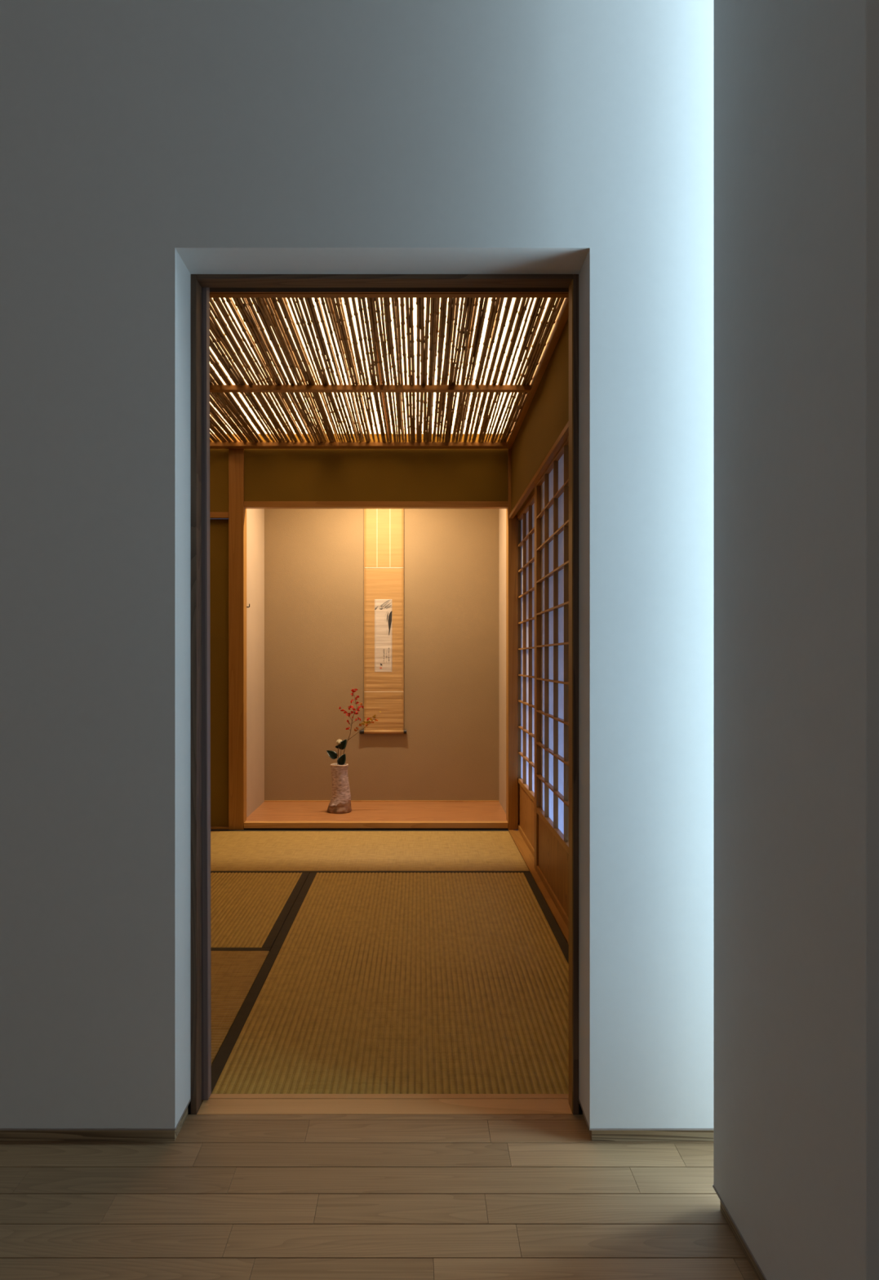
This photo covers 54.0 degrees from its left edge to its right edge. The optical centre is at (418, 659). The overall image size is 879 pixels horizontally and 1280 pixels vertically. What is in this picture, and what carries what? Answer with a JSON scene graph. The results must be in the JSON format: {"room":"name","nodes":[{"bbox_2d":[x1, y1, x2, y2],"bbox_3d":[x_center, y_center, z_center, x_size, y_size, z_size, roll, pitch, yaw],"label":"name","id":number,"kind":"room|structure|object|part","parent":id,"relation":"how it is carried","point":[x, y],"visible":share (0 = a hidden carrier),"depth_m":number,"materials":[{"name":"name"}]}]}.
{"room":"hallway","nodes":[
{"label":"hallway","id":0,"kind":"room"},
{"bbox_2d":[246,508,264,817],"bbox_3d":[-0.981,-0.344,5.066,0.038,2.513,0.621,0,0,0],"label":"wall","id":1,"kind":"structure","parent":0,"point":[255,517],"depth_m":5.07,"materials":[{"name":"paint"}]},
{"bbox_2d":[0,0,713,1128],"bbox_3d":[-1.100,-0.594,1.714,3.800,2.968,0.153,0,0,0],"label":"wall","id":2,"kind":"structure","parent":0,"point":[147,146],"depth_m":1.64,"materials":[{"name":"white paint"}]},
{"bbox_2d":[0,1118,182,1141],"bbox_3d":[-1.734,0.906,1.675,2.533,0.032,0.049,0,0,0],"label":"baseboard","id":3,"kind":"structure","parent":2,"relation":"attached to","point":[5,1135],"depth_m":1.65,"materials":[{"name":"brown wood"}]},
{"bbox_2d":[182,1107,187,1125],"bbox_3d":[-0.480,0.906,1.724,0.025,0.032,0.047,0,0,0],"label":"baseboard","id":4,"kind":"structure","parent":2,"relation":"attached to","point":[185,1114],"depth_m":1.72,"materials":[{"name":"brown wood"}]},
{"bbox_2d":[0,1098,713,1130],"bbox_3d":[-1.100,0.891,1.692,3.800,0.004,0.111,0,0,0],"label":"trim","id":5,"kind":"structure","parent":2,"relation":"attached to","point":[1,1129],"depth_m":1.64,"materials":[{"name":"paint"}]},
{"bbox_2d":[200,1093,568,1106],"bbox_3d":[-0.065,0.931,1.819,0.790,0.022,0.018,0,0,0],"label":"trim","id":6,"kind":"structure","parent":2,"relation":"attached to","point":[212,1095],"depth_m":1.82,"materials":[{"name":"brown wood"}]},
{"bbox_2d":[191,274,578,1115],"bbox_3d":[-0.069,0.080,1.778,0.788,1.724,0.060,0,0,0],"label":"door frame","id":7,"kind":"structure","parent":2,"relation":"in","point":[211,1106],"depth_m":1.76,"materials":[{"name":"brown wood"}]},
{"bbox_2d":[185,1115,584,1121],"bbox_3d":[-0.070,0.932,1.738,0.860,0.020,0.020,0,0,0],"label":"trim","id":8,"kind":"structure","parent":2,"relation":"attached to","point":[309,1117],"depth_m":1.74,"materials":[{"name":"brown wood"}]},
{"bbox_2d":[586,1124,713,1141],"bbox_3d":[0.561,0.906,1.675,0.458,0.032,0.049,0,0,0],"label":"baseboard","id":9,"kind":"structure","parent":2,"relation":"attached to","point":[595,1135],"depth_m":1.65,"materials":[{"name":"brown wood"}]},
{"bbox_2d":[209,433,507,826],"bbox_3d":[-0.557,-0.345,4.711,2.086,2.510,0.058,0,0,0],"label":"wall","id":10,"kind":"structure","parent":0,"point":[269,474],"depth_m":4.68,"materials":[{"name":"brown paint"}]},
{"bbox_2d":[209,511,228,518],"bbox_3d":[-1.315,-0.785,4.685,0.570,0.030,0.038,0,0,0],"label":"trim","id":11,"kind":"structure","parent":10,"relation":"attached to","point":[212,514],"depth_m":4.67,"materials":[{"name":"brown wood"}]},
{"bbox_2d":[210,826,228,829],"bbox_3d":[-1.315,0.916,4.693,0.570,0.012,0.022,0,0,0],"label":"trim","id":12,"kind":"structure","parent":10,"relation":"attached to","point":[211,828],"depth_m":4.68,"materials":[{"name":"brown wood"}]},
{"bbox_2d":[228,433,246,830],"bbox_3d":[-0.989,-0.339,4.713,0.081,2.522,0.085,0,0,0],"label":"wooden post","id":13,"kind":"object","parent":10,"relation":"attached to","point":[237,511],"depth_m":4.67,"materials":[{"name":"brown wood"}]},
{"bbox_2d":[244,501,508,508],"bbox_3d":[-0.231,-0.844,4.699,1.434,0.031,0.053,0,0,0],"label":"trim","id":14,"kind":"structure","parent":10,"relation":"attached to","point":[247,504],"depth_m":4.67,"materials":[{"name":"brown wood"}]},
{"bbox_2d":[244,828,508,830],"bbox_3d":[-0.231,0.918,4.698,1.433,0.008,0.044,0,0,0],"label":"trim","id":15,"kind":"structure","parent":10,"relation":"attached to","point":[244,828],"depth_m":4.68,"materials":[{"name":"brown wood"}]},
{"bbox_2d":[0,1102,758,1279],"bbox_3d":[-0.900,0.947,-0.091,4.199,0.050,3.852,0,0,0],"label":"floor","id":16,"kind":"structure","parent":0,"point":[223,1199],"depth_m":1.45,"materials":[{"name":"brown wood"}]},
{"bbox_2d":[264,508,498,800],"bbox_3d":[-0.225,-0.344,5.399,1.550,2.513,0.043,0,0,0],"label":"wall","id":17,"kind":"structure","parent":0,"point":[448,750],"depth_m":5.38,"materials":[{"name":"beige paint"}]},
{"bbox_2d":[244,800,508,828],"bbox_3d":[-0.230,0.895,5.024,1.463,0.037,0.705,0,0,0],"label":"platform","id":18,"kind":"object","parent":17,"relation":"attached to","point":[270,814],"visible":0.98,"depth_m":4.88,"materials":[{"name":"brown wood"}]},
{"bbox_2d":[326,763,351,813],"bbox_3d":[-0.461,0.744,5.010,0.144,0.278,0.133,0,0,0],"label":"flower vase","id":19,"kind":"object","parent":18,"relation":"on","point":[340,801],"visible":0.98,"depth_m":4.97,"materials":[{"name":"ceramic"}]},
{"bbox_2d":[326,738,346,764],"bbox_3d":[-0.475,0.577,5.005,0.118,0.232,0.046,0,0,0],"label":"sprig","id":20,"kind":"object","parent":19,"relation":"in","point":[341,760],"visible":1,"depth_m":5.00,"materials":[{"name":"green plant"}]},
{"bbox_2d":[331,688,381,755],"bbox_3d":[-0.363,0.430,5.022,0.293,0.526,0.035,0,0,-8],"label":"branch","id":21,"kind":"object","parent":19,"relation":"in","point":[367,722],"visible":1,"depth_m":5.02,"materials":[{"name":"red plant"}]},
{"bbox_3d":[-0.231,0.898,4.696,1.433,0.031,0.048,0,0,0],"label":"rail","id":22,"kind":"part","parent":18,"relation":"part of","materials":[{"name":"brown wood"}]},
{"bbox_3d":[-0.230,0.880,5.372,1.463,0.006,0.009,0,0,0],"label":"rail","id":23,"kind":"part","parent":18,"relation":"part of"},
{"bbox_2d":[359,508,406,733],"bbox_3d":[-0.221,-0.367,5.361,0.292,1.656,0.026,0,0,0],"label":"scroll","id":24,"kind":"object","parent":17,"relation":"hanging from","point":[384,528],"visible":0.82,"depth_m":5.37,"materials":[{"name":"beige paper"}]},
{"bbox_2d":[374,599,391,671],"bbox_3d":[-0.219,-0.150,5.364,0.110,0.452,0.003,0,0,0],"label":"painting","id":25,"kind":"object","parent":24,"relation":"attached to","point":[383,607],"depth_m":5.36},
{"bbox_2d":[209,292,568,448],"bbox_3d":[-0.549,-1.171,3.286,2.100,0.056,2.768,0,0,0],"label":"ceiling","id":26,"kind":"structure","parent":0,"point":[266,304],"depth_m":3.43,"materials":[{"name":"wicker"}]},
{"bbox_2d":[209,297,556,433],"bbox_3d":[-0.556,-1.227,3.630,2.057,0.010,2.060,0,0,0],"label":"light panel","id":27,"kind":"object","parent":26,"relation":"attached to","point":[487,313],"visible":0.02,"depth_m":3.50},
{"bbox_2d":[498,0,878,1279],"bbox_3d":[0.535,-0.578,3.169,0.072,3.000,4.414,0,0,0],"label":"wall","id":28,"kind":"structure","parent":0,"point":[796,82],"depth_m":1.15,"materials":[{"name":"white paint"}]},
{"bbox_2d":[506,448,515,830],"bbox_3d":[0.506,-0.339,4.725,0.040,2.522,0.110,0,0,0],"label":"wooden post","id":29,"kind":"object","parent":28,"relation":"attached to","point":[510,523],"depth_m":4.67,"materials":[{"name":"brown wood"}]},
{"bbox_2d":[515,515,518,829],"bbox_3d":[0.532,0.060,4.725,0.012,1.720,0.108,0,0,0],"label":"trim","id":30,"kind":"structure","parent":28,"relation":"attached to","point":[517,519],"depth_m":4.67,"materials":[{"name":"brown wood"}]},
{"bbox_2d":[508,830,568,945],"bbox_3d":[0.553,0.936,3.271,0.134,0.031,2.797,0,0,0],"label":"trim","id":31,"kind":"structure","parent":28,"relation":"attached to","point":[529,859],"depth_m":3.64,"materials":[{"name":"brown wood"}]},
{"bbox_2d":[518,495,534,857],"bbox_3d":[0.550,0.073,4.231,0.022,1.698,1.073,0,0,0],"label":"screen","id":32,"kind":"object","parent":31,"relation":"on","point":[526,519],"visible":0.45,"depth_m":4.44,"materials":[{"name":"brown wood"}]},
{"bbox_3d":[0.550,-0.766,4.231,0.021,0.019,0.933,0,0,0],"label":"rail","id":33,"kind":"part","parent":32,"relation":"part of","materials":[{"name":"brown wood"}]},
{"bbox_3d":[0.550,0.653,4.231,0.021,0.024,0.933,0,0,0],"label":"rail","id":34,"kind":"part","parent":32,"relation":"part of","materials":[{"name":"brown wood"}]},
{"bbox_3d":[0.550,0.909,4.231,0.021,0.026,0.933,0,0,0],"label":"rail","id":35,"kind":"part","parent":32,"relation":"part of","materials":[{"name":"brown wood"}]},
{"bbox_3d":[0.550,0.781,4.231,0.007,0.230,0.933,0,0,0],"label":"panel","id":36,"kind":"part","parent":32,"relation":"part of","materials":[{"name":"brown wood"}]},
{"bbox_2d":[534,435,568,928],"bbox_3d":[0.524,0.073,3.284,0.022,1.698,1.077,0,0,0],"label":"screen","id":37,"kind":"object","parent":31,"relation":"on","point":[552,489],"visible":0.56,"depth_m":3.43,"materials":[{"name":"brown wood"}]},
{"bbox_3d":[0.524,-0.766,3.284,0.021,0.019,0.937,0,0,0],"label":"rail","id":38,"kind":"part","parent":37,"relation":"part of","materials":[{"name":"brown wood"}]},
{"bbox_3d":[0.524,0.653,3.284,0.021,0.024,0.937,0,0,0],"label":"rail","id":39,"kind":"part","parent":37,"relation":"part of","materials":[{"name":"brown wood"}]},
{"bbox_3d":[0.524,0.909,3.284,0.021,0.026,0.937,0,0,0],"label":"rail","id":40,"kind":"part","parent":37,"relation":"part of","materials":[{"name":"brown wood"}]},
{"bbox_3d":[0.524,0.781,3.284,0.007,0.230,0.937,0,0,0],"label":"panel","id":41,"kind":"part","parent":37,"relation":"part of","materials":[{"name":"brown wood"}]},
{"bbox_2d":[509,421,568,519],"bbox_3d":[0.545,-0.773,3.285,0.109,0.018,2.768,0,0,0],"label":"trim","id":42,"kind":"structure","parent":28,"relation":"attached to","point":[564,434],"depth_m":3.54,"materials":[{"name":"brown wood"}]},
{"bbox_2d":[712,1184,766,1279],"bbox_3d":[0.502,0.891,-0.270,0.007,0.004,3.461,0,0,0],"label":"trim","id":43,"kind":"structure","parent":28,"relation":"attached to","point":[714,1188],"depth_m":1.34,"materials":[{"name":"paint"}]},
{"bbox_2d":[720,1200,764,1279],"bbox_3d":[0.525,0.906,-0.278,0.039,0.032,3.444,0,0,0],"label":"baseboard","id":44,"kind":"structure","parent":28,"relation":"attached to","point":[745,1251],"depth_m":1.35,"materials":[{"name":"brown wood"}]},
{"bbox_3d":[-0.500,0.977,3.685,2.200,0.050,3.630,0,0,0],"label":"floor","id":45,"kind":"structure","parent":0,"visible":0},
{"bbox_2d":[210,947,271,1064],"bbox_3d":[-1.033,0.937,2.317,1.121,0.031,0.888,0,0,0],"label":"mat","id":46,"kind":"object","parent":45,"relation":"on","point":[233,971],"visible":0.13,"depth_m":2.48,"materials":[{"name":"wicker"}]},
{"bbox_2d":[210,872,309,947],"bbox_3d":[-1.033,0.937,3.250,1.121,0.031,0.974,0,0,0],"label":"mat","id":47,"kind":"object","parent":45,"relation":"on","point":[248,909],"visible":0.2,"depth_m":3.23,"materials":[{"name":"wicker"}]},
{"bbox_2d":[210,830,530,872],"bbox_3d":[-0.555,0.937,4.202,2.078,0.031,0.927,0,0,0],"label":"mat","id":48,"kind":"object","parent":45,"relation":"on","point":[231,851],"visible":0.65,"depth_m":4.12,"materials":[{"name":"wicker"}]},
{"bbox_2d":[211,872,568,1093],"bbox_3d":[0.007,0.937,2.784,0.955,0.031,1.907,0,0,0],"label":"mat","id":49,"kind":"object","parent":45,"relation":"on","point":[371,983],"visible":0.97,"depth_m":2.37,"materials":[{"name":"wicker"}]},
{"bbox_3d":[-0.430,-0.339,1.845,2.460,2.522,0.109,0,0,0],"label":"wall","id":50,"kind":"structure","parent":0,"visible":0},
{"bbox_2d":[201,287,211,1100],"bbox_3d":[-0.870,0.065,1.814,0.860,1.710,0.028,0,0,0],"label":"sliding door","id":51,"kind":"structure","parent":50,"relation":"in","point":[206,585],"depth_m":1.80,"materials":[{"name":"brown wood"}]},
{"bbox_2d":[209,287,568,292],"bbox_3d":[-0.065,-0.797,1.828,0.787,0.003,0.076,0,0,0],"label":"trim","id":52,"kind":"structure","parent":50,"relation":"attached to","point":[211,289],"depth_m":1.85,"materials":[{"name":"brown wood"}]}
]}

